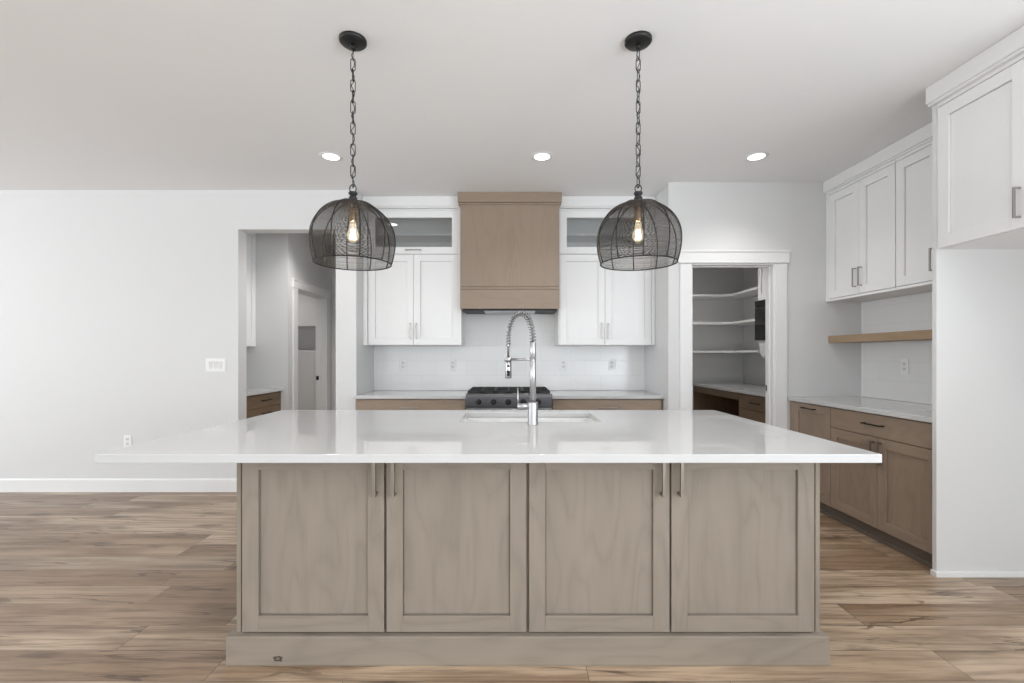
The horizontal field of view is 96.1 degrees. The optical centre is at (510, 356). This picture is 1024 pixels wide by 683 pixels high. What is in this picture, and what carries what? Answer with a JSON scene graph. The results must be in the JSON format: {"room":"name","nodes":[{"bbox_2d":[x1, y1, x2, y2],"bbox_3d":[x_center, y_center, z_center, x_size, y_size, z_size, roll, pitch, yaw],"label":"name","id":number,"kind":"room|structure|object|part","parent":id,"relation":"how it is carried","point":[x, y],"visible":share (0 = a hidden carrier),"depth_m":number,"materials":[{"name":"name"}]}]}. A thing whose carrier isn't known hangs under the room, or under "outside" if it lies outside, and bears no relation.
{"room":"kitchen","nodes":[
{"label":"kitchen","id":0,"kind":"room"},
{"bbox_2d":[0,190,373,478],"bbox_3d":[-5.280,-0.145,5.473,7.640,2.849,2.254,0,0,0],"label":"wall","id":1,"kind":"structure","parent":0,"point":[114,304],"depth_m":4.35,"materials":[{"name":"paint"}]},
{"bbox_2d":[0,479,236,491],"bbox_3d":[-5.788,1.217,4.340,6.424,0.124,0.014,0,0,0],"label":"baseboard","id":2,"kind":"structure","parent":1,"relation":"attached to","point":[6,485],"depth_m":4.33,"materials":[{"name":"paint"}]},
{"bbox_2d":[124,435,131,446],"bbox_3d":[-3.615,0.804,4.342,0.074,0.120,0.009,0,0,0],"label":"wall outlet","id":3,"kind":"object","parent":1,"relation":"attached to","point":[127,438],"visible":0.93,"depth_m":4.34,"materials":[{"name":"white plastic"}]},
{"bbox_2d":[206,358,225,371],"bbox_3d":[-2.784,0.083,4.340,0.188,0.124,0.012,0,0,0],"label":"light switch","id":4,"kind":"object","parent":1,"relation":"attached to","point":[212,364],"visible":1,"depth_m":4.34,"materials":[{"name":"white plastic"}]},
{"bbox_2d":[247,233,292,409],"bbox_3d":[-2.983,-0.145,5.360,0.834,2.849,0.120,0,0,0],"label":"wall","id":5,"kind":"structure","parent":0,"point":[269,363],"depth_m":5.30,"materials":[{"name":"paint"}]},
{"bbox_2d":[293,233,331,409],"bbox_3d":[-2.634,-0.145,6.360,0.136,2.849,1.880,0,0,0],"label":"wall","id":6,"kind":"structure","parent":0,"point":[304,269],"depth_m":5.92,"materials":[{"name":"paint"}]},
{"bbox_2d":[292,278,331,409],"bbox_3d":[-2.618,0.184,5.945,0.168,2.190,1.120,0,0,0],"label":"trim","id":7,"kind":"structure","parent":6,"relation":"attached to","point":[322,297],"depth_m":6.36,"materials":[{"name":"paint"}]},
{"bbox_2d":[332,247,335,409],"bbox_3d":[-1.883,-0.145,6.650,1.366,2.849,0.100,0,0,0],"label":"wall","id":8,"kind":"structure","parent":0,"point":[334,265],"depth_m":6.60,"materials":[{"name":"paint"}]},
{"bbox_2d":[374,390,643,390],"bbox_3d":[-0.019,-0.145,4.958,2.882,2.849,0.100,0,0,0],"label":"wall niche","id":9,"kind":"object","parent":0,"point":[374,390],"visible":0.07,"depth_m":4.91,"materials":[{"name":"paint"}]},
{"bbox_2d":[362,196,464,345],"bbox_3d":[-0.974,-0.839,4.702,0.967,1.460,0.395,0,0,0],"label":"upper cabinet","id":10,"kind":"object","parent":9,"relation":"attached to","point":[415,301],"visible":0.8,"depth_m":4.55,"materials":[{"name":"white paint"}]},
{"bbox_3d":[-1.184,-0.558,4.550,0.442,0.890,0.020,0,0,0],"label":"door","id":11,"kind":"part","parent":10,"relation":"part of","materials":[{"name":"white paint"}]},
{"bbox_3d":[-0.974,-1.514,4.537,0.965,0.110,0.046,0,0,0],"label":"crown","id":12,"kind":"part","parent":10,"relation":"part of","materials":[{"name":"paint"}]},
{"bbox_2d":[376,234,451,242],"bbox_3d":[-0.974,-1.212,4.735,0.929,0.015,0.290,0,0,0],"label":"shelf","id":13,"kind":"object","parent":10,"relation":"attached to","point":[400,238],"depth_m":4.71,"materials":[{"name":"white paint"}]},
{"bbox_3d":[-0.960,-1.222,4.550,0.890,0.426,0.020,0,0,0],"label":"glass door","id":14,"kind":"part","parent":10,"relation":"part of","materials":[{"name":"white paint"}]},
{"bbox_3d":[-0.737,-0.558,4.550,0.445,0.890,0.020,0,0,0],"label":"door","id":15,"kind":"part","parent":10,"relation":"part of","materials":[{"name":"white paint"}]},
{"bbox_2d":[374,313,644,389],"bbox_3d":[-0.019,-0.059,4.904,2.880,0.844,0.008,0,0,0],"label":"backsplash","id":16,"kind":"structure","parent":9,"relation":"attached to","point":[479,363],"depth_m":4.90,"materials":[{"name":"tile"}]},
{"bbox_2d":[400,359,406,370],"bbox_3d":[-1.147,0.092,4.895,0.074,0.120,0.009,0,0,0],"label":"wall outlet","id":17,"kind":"object","parent":16,"relation":"attached to","point":[403,362],"visible":1,"depth_m":4.89,"materials":[{"name":"white plastic"}]},
{"bbox_2d":[449,359,455,370],"bbox_3d":[-0.621,0.092,4.895,0.074,0.120,0.009,0,0,0],"label":"wall outlet","id":18,"kind":"object","parent":16,"relation":"attached to","point":[452,362],"visible":1,"depth_m":4.89,"materials":[{"name":"white plastic"}]},
{"bbox_2d":[560,359,566,369],"bbox_3d":[0.556,0.090,4.895,0.074,0.120,0.009,0,0,0],"label":"wall outlet","id":19,"kind":"object","parent":16,"relation":"attached to","point":[563,362],"visible":1,"depth_m":4.89,"materials":[{"name":"white plastic"}]},
{"bbox_2d":[608,359,614,369],"bbox_3d":[1.070,0.090,4.895,0.074,0.120,0.009,0,0,0],"label":"wall outlet","id":20,"kind":"object","parent":16,"relation":"attached to","point":[611,362],"visible":1,"depth_m":4.89,"materials":[{"name":"white plastic"}]},
{"bbox_2d":[458,192,561,313],"bbox_3d":[-0.012,-1.002,4.647,0.996,1.133,0.501,0,0,0],"label":"range hood","id":21,"kind":"object","parent":9,"relation":"attached to","point":[509,241],"visible":1,"depth_m":4.42,"materials":[{"name":"brown wood"}]},
{"bbox_3d":[-0.012,-1.511,4.647,0.996,0.115,0.501,0,0,0],"label":"crown","id":22,"kind":"part","parent":21,"relation":"part of","materials":[{"name":"brown wood"}]},
{"bbox_2d":[555,196,655,345],"bbox_3d":[0.944,-0.839,4.702,0.952,1.460,0.395,0,0,0],"label":"upper cabinet","id":23,"kind":"object","parent":9,"relation":"attached to","point":[599,306],"visible":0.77,"depth_m":4.55,"materials":[{"name":"white paint"}]},
{"bbox_3d":[0.704,-0.558,4.550,0.444,0.890,0.020,0,0,0],"label":"door","id":24,"kind":"part","parent":23,"relation":"part of","materials":[{"name":"white paint"}]},
{"bbox_2d":[567,234,642,242],"bbox_3d":[0.944,-1.212,4.735,0.914,0.015,0.290,0,0,0],"label":"shelf","id":25,"kind":"object","parent":23,"relation":"attached to","point":[571,238],"depth_m":4.71,"materials":[{"name":"white paint"}]},
{"bbox_3d":[0.932,-1.222,4.550,0.900,0.426,0.020,0,0,0],"label":"glass door","id":26,"kind":"part","parent":23,"relation":"part of","materials":[{"name":"white paint"}]},
{"bbox_3d":[0.944,-1.514,4.537,0.950,0.110,0.046,0,0,0],"label":"crown","id":27,"kind":"part","parent":23,"relation":"part of","materials":[{"name":"paint"}]},
{"bbox_3d":[1.155,-0.558,4.550,0.454,0.890,0.020,0,0,0],"label":"door","id":28,"kind":"part","parent":23,"relation":"part of","materials":[{"name":"white paint"}]},
{"bbox_2d":[0,0,1023,245],"bbox_3d":[-2.900,-1.620,2.050,12.400,0.100,12.300,0,0,0],"label":"ceiling","id":29,"kind":"structure","parent":0,"point":[451,97],"depth_m":2.73,"materials":[{"name":"paint"}]},
{"bbox_2d":[319,151,342,161],"bbox_3d":[-1.415,-1.566,3.620,0.180,0.006,0.180,0,0,0],"label":"recessed light","id":30,"kind":"object","parent":29,"relation":"in","point":[329,156],"visible":1,"depth_m":3.62,"materials":[{"name":"paint"}]},
{"bbox_2d":[308,31,395,270],"bbox_3d":[-0.784,-1.013,2.285,0.409,1.112,0.406,0,0,-3],"label":"pendant lamp","id":31,"kind":"object","parent":29,"relation":"hanging from","point":[353,41],"visible":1,"depth_m":2.23,"materials":[{"name":"black metal"}]},
{"bbox_2d":[349,204,356,222],"bbox_3d":[-0.784,-0.712,2.285,0.038,0.090,0.038,0,0,0],"label":"socket","id":32,"kind":"object","parent":31,"relation":"attached to","point":[351,210],"depth_m":2.27,"materials":[{"name":"gold metal"}]},
{"bbox_3d":[-0.784,-1.182,2.285,0.020,0.688,0.020,0,0,0],"label":"cord","id":33,"kind":"part","parent":31,"relation":"part of","materials":[{"name":"black metal"}]},
{"bbox_2d":[531,151,552,161],"bbox_3d":[0.244,-1.566,3.620,0.180,0.006,0.180,0,0,0],"label":"recessed light","id":34,"kind":"object","parent":29,"relation":"in","point":[542,156],"visible":1,"depth_m":3.62,"materials":[{"name":"paint"}]},
{"bbox_2d":[597,31,681,270],"bbox_3d":[0.631,-1.013,2.285,0.409,1.112,0.406,0,0,-3],"label":"pendant lamp","id":35,"kind":"object","parent":29,"relation":"hanging from","point":[638,41],"visible":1,"depth_m":2.23,"materials":[{"name":"black metal"}]},
{"bbox_2d":[634,203,641,222],"bbox_3d":[0.631,-0.712,2.285,0.038,0.090,0.038,0,0,0],"label":"socket","id":36,"kind":"object","parent":35,"relation":"attached to","point":[637,211],"depth_m":2.27,"materials":[{"name":"gold metal"}]},
{"bbox_3d":[0.631,-1.182,2.285,0.020,0.688,0.020,0,0,0],"label":"cord","id":37,"kind":"part","parent":35,"relation":"part of","materials":[{"name":"black metal"}]},
{"bbox_2d":[744,151,768,161],"bbox_3d":[1.929,-1.566,3.620,0.180,0.006,0.180,0,0,0],"label":"recessed light","id":38,"kind":"object","parent":29,"relation":"in","point":[756,156],"visible":1,"depth_m":3.62,"materials":[{"name":"paint"}]},
{"bbox_2d":[0,492,1023,682],"bbox_3d":[-2.900,1.309,2.050,12.400,0.060,12.300,0,0,0],"label":"floor","id":39,"kind":"structure","parent":0,"point":[96,587],"depth_m":2.25,"materials":[{"name":"brown wood"}]},
{"bbox_2d":[247,391,280,417],"bbox_3d":[-2.934,0.839,4.922,0.651,0.880,0.752,0,0,0],"label":"base cabinet","id":40,"kind":"object","parent":39,"relation":"on","point":[260,404],"visible":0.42,"depth_m":4.92,"materials":[{"name":"brown wood"}]},
{"bbox_3d":[-2.655,0.705,4.909,0.020,0.309,0.718,0,0,0],"label":"drawer","id":41,"kind":"part","parent":40,"relation":"part of","materials":[{"name":"brown wood"}]},
{"bbox_3d":[-2.655,0.477,4.909,0.020,0.133,0.718,0,0,0],"label":"drawer","id":42,"kind":"part","parent":40,"relation":"part of","materials":[{"name":"brown wood"}]},
{"bbox_2d":[247,388,282,395],"bbox_3d":[-2.939,0.381,4.917,0.645,0.032,0.762,0,0,0],"label":"countertop","id":43,"kind":"structure","parent":40,"relation":"on","point":[250,391],"depth_m":4.97,"materials":[{"name":"white stone"}]},
{"bbox_2d":[298,293,314,409],"bbox_3d":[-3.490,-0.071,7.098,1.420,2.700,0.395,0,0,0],"label":"door","id":44,"kind":"structure","parent":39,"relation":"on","point":[306,304],"depth_m":6.90,"materials":[{"name":"white paint"}]},
{"bbox_2d":[356,399,465,409],"bbox_3d":[-0.939,0.839,4.575,1.035,0.880,0.642,0,0,0],"label":"base cabinet","id":45,"kind":"object","parent":39,"relation":"on","point":[361,404],"visible":0.21,"depth_m":4.29,"materials":[{"name":"beige wood"}]},
{"bbox_3d":[-0.948,0.479,4.272,0.160,0.010,0.036,0,0,0],"label":"handle","id":46,"kind":"part","parent":45,"relation":"part of","materials":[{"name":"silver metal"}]},
{"bbox_2d":[354,391,467,398],"bbox_3d":[-0.938,0.381,4.583,1.038,0.032,0.630,0,0,0],"label":"countertop","id":47,"kind":"structure","parent":45,"relation":"on","point":[372,394],"depth_m":4.28,"materials":[{"name":"white stone"}]},
{"bbox_2d":[466,387,551,409],"bbox_3d":[-0.018,0.801,4.535,0.793,0.956,0.711,0,0,0],"label":"gas range","id":48,"kind":"object","parent":39,"relation":"on","point":[477,398],"visible":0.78,"depth_m":4.22,"materials":[{"name":"silver metal"}]},
{"bbox_3d":[-0.018,0.766,4.251,0.785,0.575,0.028,0,0,0],"label":"oven door","id":49,"kind":"part","parent":48,"relation":"part of","materials":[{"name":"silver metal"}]},
{"bbox_3d":[-0.018,0.494,4.208,0.733,0.021,0.058,0,0,0],"label":"handle","id":50,"kind":"part","parent":48,"relation":"part of","materials":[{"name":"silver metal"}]},
{"bbox_3d":[-0.018,0.406,4.243,0.793,0.122,0.044,0,0,0],"label":"control panel","id":51,"kind":"part","parent":48,"relation":"part of","materials":[{"name":"silver metal"}]},
{"bbox_2d":[226,463,829,665],"bbox_3d":[0.069,0.839,2.479,2.496,0.880,1.186,0,0,0],"label":"kitchen island","id":52,"kind":"object","parent":39,"relation":"on","point":[339,564],"visible":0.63,"depth_m":1.93,"materials":[{"name":"beige wood"}]},
{"bbox_3d":[-1.143,0.829,2.494,0.019,0.860,1.117,0,0,0],"label":"panel","id":53,"kind":"part","parent":52,"relation":"part of","materials":[{"name":"beige wood"}]},
{"bbox_3d":[-0.826,0.779,1.932,0.592,0.744,0.020,0,0,0],"label":"door","id":54,"kind":"part","parent":52,"relation":"part of","materials":[{"name":"beige wood"}]},
{"bbox_3d":[-0.563,0.496,1.904,0.014,0.165,0.036,0,0,0],"label":"handle","id":55,"kind":"part","parent":52,"relation":"part of","materials":[{"name":"silver metal"}]},
{"bbox_3d":[-0.486,0.496,1.904,0.014,0.165,0.036,0,0,0],"label":"handle","id":56,"kind":"part","parent":52,"relation":"part of","materials":[{"name":"silver metal"}]},
{"bbox_3d":[-0.228,0.779,1.932,0.584,0.744,0.020,0,0,0],"label":"door","id":57,"kind":"part","parent":52,"relation":"part of","materials":[{"name":"beige wood"}]},
{"bbox_2d":[94,410,881,462],"bbox_3d":[-0.085,0.381,2.417,2.929,0.032,1.410,0,0,0],"label":"island countertop","id":58,"kind":"structure","parent":52,"relation":"on","point":[283,436],"depth_m":1.99,"materials":[{"name":"white stone"}]},
{"bbox_2d":[504,310,537,424],"bbox_3d":[0.039,0.057,2.499,0.226,0.616,0.101,0,0,38],"label":"faucet","id":59,"kind":"object","parent":58,"relation":"on","point":[532,406],"visible":1,"depth_m":2.45,"materials":[{"name":"silver metal"}]},
{"bbox_3d":[0.032,0.017,2.526,0.045,0.020,0.183,0,0,-43],"label":"support arm","id":60,"kind":"part","parent":59,"relation":"part of","materials":[{"name":"silver metal"}]},
{"bbox_2d":[463,417,593,421],"bbox_3d":[0.108,0.509,2.780,0.843,0.220,0.482,0,0,0],"label":"sink","id":61,"kind":"object","parent":58,"relation":"in","point":[468,419],"visible":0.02,"depth_m":3.00,"materials":[{"name":"white ceramic"}]},
{"bbox_3d":[0.369,0.779,1.932,0.586,0.744,0.020,0,0,0],"label":"door","id":62,"kind":"part","parent":52,"relation":"part of","materials":[{"name":"beige wood"}]},
{"bbox_3d":[0.628,0.496,1.904,0.014,0.165,0.036,0,0,0],"label":"handle","id":63,"kind":"part","parent":52,"relation":"part of","materials":[{"name":"silver metal"}]},
{"bbox_3d":[0.703,0.496,1.904,0.014,0.165,0.036,0,0,0],"label":"handle","id":64,"kind":"part","parent":52,"relation":"part of","materials":[{"name":"silver metal"}]},
{"bbox_3d":[0.968,0.779,1.932,0.597,0.744,0.020,0,0,0],"label":"door","id":65,"kind":"part","parent":52,"relation":"part of","materials":[{"name":"beige wood"}]},
{"bbox_3d":[1.288,0.829,2.494,0.019,0.860,1.117,0,0,0],"label":"panel","id":66,"kind":"part","parent":52,"relation":"part of","materials":[{"name":"beige wood"}]},
{"bbox_2d":[552,399,661,409],"bbox_3d":[0.901,0.839,4.575,1.034,0.880,0.642,0,0,0],"label":"base cabinet","id":67,"kind":"object","parent":39,"relation":"on","point":[557,404],"visible":0.13,"depth_m":4.29,"materials":[{"name":"beige wood"}]},
{"bbox_2d":[550,391,663,398],"bbox_3d":[0.901,0.381,4.583,1.038,0.032,0.630,0,0,0],"label":"countertop","id":68,"kind":"structure","parent":67,"relation":"on","point":[555,394],"depth_m":4.28,"materials":[{"name":"white stone"}]},
{"bbox_3d":[0.905,0.479,4.272,0.160,0.010,0.036,0,0,0],"label":"handle","id":69,"kind":"part","parent":67,"relation":"part of","materials":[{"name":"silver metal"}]},
{"bbox_2d":[693,386,738,416],"bbox_3d":[2.827,0.839,5.654,0.684,0.880,1.250,0,0,0],"label":"desk nook","id":70,"kind":"object","parent":39,"relation":"on","point":[704,398],"visible":0.23,"depth_m":6.26,"materials":[{"name":"brown wood"}]},
{"bbox_3d":[2.495,0.439,5.643,0.020,0.080,1.227,0,0,0],"label":"rail","id":71,"kind":"part","parent":70,"relation":"part of","materials":[{"name":"brown wood"}]},
{"bbox_2d":[739,393,764,422],"bbox_3d":[2.809,0.839,4.675,0.720,0.880,0.700,0,0,0],"label":"base cabinet","id":72,"kind":"object","parent":39,"relation":"on","point":[752,407],"visible":0.15,"depth_m":4.74,"materials":[{"name":"brown wood"}]},
{"bbox_2d":[693,383,764,396],"bbox_3d":[2.816,0.381,5.290,0.708,0.032,1.981,0,0,0],"label":"countertop","id":73,"kind":"structure","parent":72,"relation":"on","point":[745,388],"depth_m":5.39,"materials":[{"name":"white stone"}]},
{"bbox_3d":[2.495,0.712,4.673,0.020,0.305,0.651,0,0,0],"label":"drawer","id":74,"kind":"part","parent":72,"relation":"part of","materials":[{"name":"brown wood"}]},
{"bbox_3d":[2.495,0.482,4.673,0.020,0.142,0.651,0,0,0],"label":"drawer","id":75,"kind":"part","parent":72,"relation":"part of","materials":[{"name":"brown wood"}]},
{"bbox_2d":[790,401,833,517],"bbox_3d":[2.822,0.839,3.895,0.676,0.880,0.524,0,0,0],"label":"base cabinet","id":76,"kind":"object","parent":39,"relation":"on","point":[814,420],"visible":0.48,"depth_m":3.77,"materials":[{"name":"beige wood"}]},
{"bbox_2d":[831,407,931,567],"bbox_3d":[2.822,0.839,3.174,0.676,0.880,0.915,0,0,0],"label":"base cabinet","id":77,"kind":"object","parent":39,"relation":"on","point":[889,502],"visible":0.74,"depth_m":3.08,"materials":[{"name":"beige wood"}]},
{"bbox_3d":[2.530,0.875,3.400,0.020,0.625,0.458,0,0,0],"label":"door","id":78,"kind":"part","parent":77,"relation":"part of","materials":[{"name":"beige wood"}]},
{"bbox_2d":[787,397,931,422],"bbox_3d":[2.828,0.381,3.431,0.667,0.032,1.456,0,0,0],"label":"countertop","id":79,"kind":"structure","parent":77,"relation":"on","point":[899,409],"depth_m":3.41,"materials":[{"name":"white stone"}]},
{"bbox_3d":[2.502,0.664,3.202,0.036,0.155,0.014,0,0,0],"label":"handle","id":80,"kind":"part","parent":77,"relation":"part of","materials":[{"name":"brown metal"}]},
{"bbox_3d":[2.502,0.474,3.194,0.036,0.010,0.170,0,0,0],"label":"handle","id":81,"kind":"part","parent":77,"relation":"part of","materials":[{"name":"black metal"}]},
{"bbox_3d":[2.502,0.664,3.137,0.036,0.155,0.014,0,0,0],"label":"handle","id":82,"kind":"part","parent":77,"relation":"part of","materials":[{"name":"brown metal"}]},
{"bbox_3d":[2.530,0.481,3.175,0.020,0.151,0.909,0,0,0],"label":"drawer","id":83,"kind":"part","parent":77,"relation":"part of","materials":[{"name":"beige wood"}]},
{"bbox_3d":[2.530,0.875,2.944,0.020,0.625,0.448,0,0,0],"label":"door","id":84,"kind":"part","parent":77,"relation":"part of","materials":[{"name":"beige wood"}]},
{"bbox_2d":[932,105,1023,571],"bbox_3d":[2.819,-0.090,2.686,0.702,2.738,0.029,0,0,0],"label":"panel","id":85,"kind":"object","parent":39,"relation":"on","point":[978,294],"visible":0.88,"depth_m":2.67,"materials":[{"name":"white wood"}]},
{"bbox_2d":[930,569,1023,577],"bbox_3d":[2.813,1.263,2.679,0.714,0.032,0.041,0,0,0],"label":"trim","id":86,"kind":"structure","parent":85,"relation":"attached to","point":[932,572],"depth_m":2.66,"materials":[{"name":"paint"}]},
{"bbox_2d":[693,268,743,382],"bbox_3d":[2.360,-0.145,6.341,1.624,2.849,0.117,0,0,0],"label":"wall","id":87,"kind":"structure","parent":0,"point":[707,367],"depth_m":6.28,"materials":[{"name":"paint"}]},
{"bbox_2d":[693,319,754,325],"bbox_3d":[2.360,-0.426,5.803,1.620,0.028,0.956,0,0,0],"label":"shelf","id":88,"kind":"object","parent":87,"relation":"attached to","point":[749,321],"visible":0.48,"depth_m":5.98,"materials":[{"name":"paint"}]},
{"bbox_2d":[693,287,757,298],"bbox_3d":[2.360,-0.789,5.803,1.620,0.028,0.956,0,0,0],"label":"shelf","id":89,"kind":"object","parent":87,"relation":"attached to","point":[752,292],"visible":0.56,"depth_m":5.98,"materials":[{"name":"paint"}]},
{"bbox_2d":[693,350,759,352],"bbox_3d":[2.360,-0.058,5.803,1.620,0.028,0.956,0,0,0],"label":"shelf","id":90,"kind":"object","parent":87,"relation":"attached to","point":[736,351],"visible":0.5,"depth_m":5.90,"materials":[{"name":"paint"}]},
{"bbox_2d":[644,182,861,429],"bbox_3d":[2.297,-0.145,5.281,1.749,2.849,2.239,0,0,0],"label":"wall","id":91,"kind":"structure","parent":0,"point":[791,216],"depth_m":4.16,"materials":[{"name":"paint"}]},
{"bbox_2d":[692,264,773,425],"bbox_3d":[2.004,0.222,4.224,0.752,2.115,0.129,0,0,0],"label":"trim","id":92,"kind":"structure","parent":91,"relation":"attached to","point":[769,268],"depth_m":4.20,"materials":[{"name":"paint"}]},
{"bbox_2d":[677,250,790,428],"bbox_3d":[2.004,0.163,4.145,1.014,2.233,0.032,0,0,0],"label":"trim","id":93,"kind":"structure","parent":91,"relation":"attached to","point":[780,258],"depth_m":4.14,"materials":[{"name":"paint"}]},
{"bbox_2d":[744,268,931,404],"bbox_3d":[3.232,-0.145,1.150,0.120,2.849,10.500,0,0,0],"label":"wall","id":94,"kind":"structure","parent":0,"point":[754,363],"depth_m":6.08,"materials":[{"name":"paint"}]},
{"bbox_2d":[758,268,764,300],"bbox_3d":[2.993,-1.061,4.891,0.352,0.850,0.860,0,0,0],"label":"upper cabinet","id":95,"kind":"object","parent":94,"relation":"attached to","point":[761,271],"visible":0.04,"depth_m":5.26,"materials":[{"name":"white paint"}]},
{"bbox_2d":[755,299,764,339],"bbox_3d":[2.972,-0.407,4.941,0.393,0.448,0.760,0,0,0],"label":"microwave","id":96,"kind":"object","parent":95,"relation":"attached to","point":[759,305],"visible":0.25,"depth_m":5.20,"materials":[{"name":"black metal"}]},
{"bbox_2d":[756,341,764,357],"bbox_3d":[2.928,-0.078,5.166,0.200,0.190,0.300,0,0,0],"label":"bracket","id":97,"kind":"object","parent":96,"relation":"hanging from","point":[761,343],"visible":0.2,"depth_m":5.21,"materials":[{"name":"white plastic"}]},
{"bbox_2d":[826,159,931,301],"bbox_3d":[2.989,-0.974,3.784,0.362,0.970,0.750,0,0,0],"label":"upper cabinet","id":98,"kind":"object","parent":94,"relation":"attached to","point":[861,213],"visible":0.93,"depth_m":3.73,"materials":[{"name":"white paint"}]},
{"bbox_3d":[2.854,-0.973,3.942,0.020,0.920,0.352,0,0,0],"label":"door","id":99,"kind":"part","parent":98,"relation":"part of","materials":[{"name":"white paint"}]},
{"bbox_3d":[2.826,-0.649,3.795,0.036,0.155,0.010,0,0,0],"label":"handle","id":100,"kind":"part","parent":98,"relation":"part of","materials":[{"name":"silver metal"}]},
{"bbox_3d":[2.826,-0.649,3.734,0.036,0.155,0.010,0,0,0],"label":"handle","id":101,"kind":"part","parent":98,"relation":"part of","materials":[{"name":"silver metal"}]},
{"bbox_2d":[823,122,931,194],"bbox_3d":[2.841,-1.514,3.432,0.046,0.110,1.457,0,0,0],"label":"trim","id":102,"kind":"structure","parent":98,"relation":"on","point":[923,135],"depth_m":3.50,"materials":[{"name":"paint"}]},
{"bbox_3d":[2.854,-0.973,3.588,0.020,0.920,0.350,0,0,0],"label":"door","id":103,"kind":"part","parent":98,"relation":"part of","materials":[{"name":"white paint"}]},
{"bbox_2d":[828,329,931,342],"bbox_3d":[3.013,-0.150,3.431,0.298,0.063,1.456,0,0,0],"label":"floating shelf","id":104,"kind":"object","parent":94,"relation":"attached to","point":[918,335],"visible":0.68,"depth_m":3.55,"materials":[{"name":"brown wood"}]},
{"bbox_2d":[861,292,931,403],"bbox_3d":[3.168,-0.061,3.440,0.008,0.849,1.440,0,0,0],"label":"backsplash","id":105,"kind":"structure","parent":94,"relation":"attached to","point":[881,376],"depth_m":3.77,"materials":[{"name":"tile"}]},
{"bbox_2d":[901,359,908,373],"bbox_3d":[3.159,0.082,3.698,0.009,0.120,0.074,0,0,0],"label":"wall outlet","id":106,"kind":"object","parent":105,"relation":"attached to","point":[904,362],"visible":1,"depth_m":3.69,"materials":[{"name":"white plastic"}]},
{"bbox_2d":[896,141,931,289],"bbox_3d":[2.989,-0.974,3.065,0.362,0.970,0.684,0,0,0],"label":"upper cabinet","id":107,"kind":"object","parent":94,"relation":"attached to","point":[913,168],"visible":0.34,"depth_m":3.26,"materials":[{"name":"white paint"}]},
{"bbox_3d":[2.826,-0.649,3.094,0.036,0.155,0.010,0,0,0],"label":"handle","id":108,"kind":"part","parent":107,"relation":"part of","materials":[{"name":"silver metal"}]},
{"bbox_2d":[937,53,1023,248],"bbox_3d":[2.800,-1.040,2.211,0.737,0.839,0.920,0,0,0],"label":"upper cabinet","id":109,"kind":"object","parent":94,"relation":"attached to","point":[980,127],"visible":1,"depth_m":2.43,"materials":[{"name":"white paint"}]},
{"bbox_2d":[926,26,1023,106],"bbox_3d":[2.622,-1.514,2.225,0.384,0.110,0.950,0,0,0],"label":"trim","id":110,"kind":"structure","parent":109,"relation":"on","point":[1010,47],"depth_m":2.40,"materials":[{"name":"paint"}]},
{"bbox_3d":[2.450,-0.745,2.232,0.036,0.150,0.010,0,0,0],"label":"handle","id":111,"kind":"part","parent":109,"relation":"part of","materials":[{"name":"silver metal"}]},
{"bbox_3d":[-3.332,-0.145,4.891,0.136,2.849,0.817,0,0,0],"label":"wall","id":112,"kind":"structure","parent":0,"visible":0},
{"bbox_2d":[247,233,255,346],"bbox_3d":[-3.080,-0.773,4.922,0.364,1.330,0.752,0,0,0],"label":"upper cabinet","id":113,"kind":"object","parent":112,"relation":"attached to","point":[251,237],"visible":0.16,"depth_m":5.23,"materials":[{"name":"white paint"}]}
]}

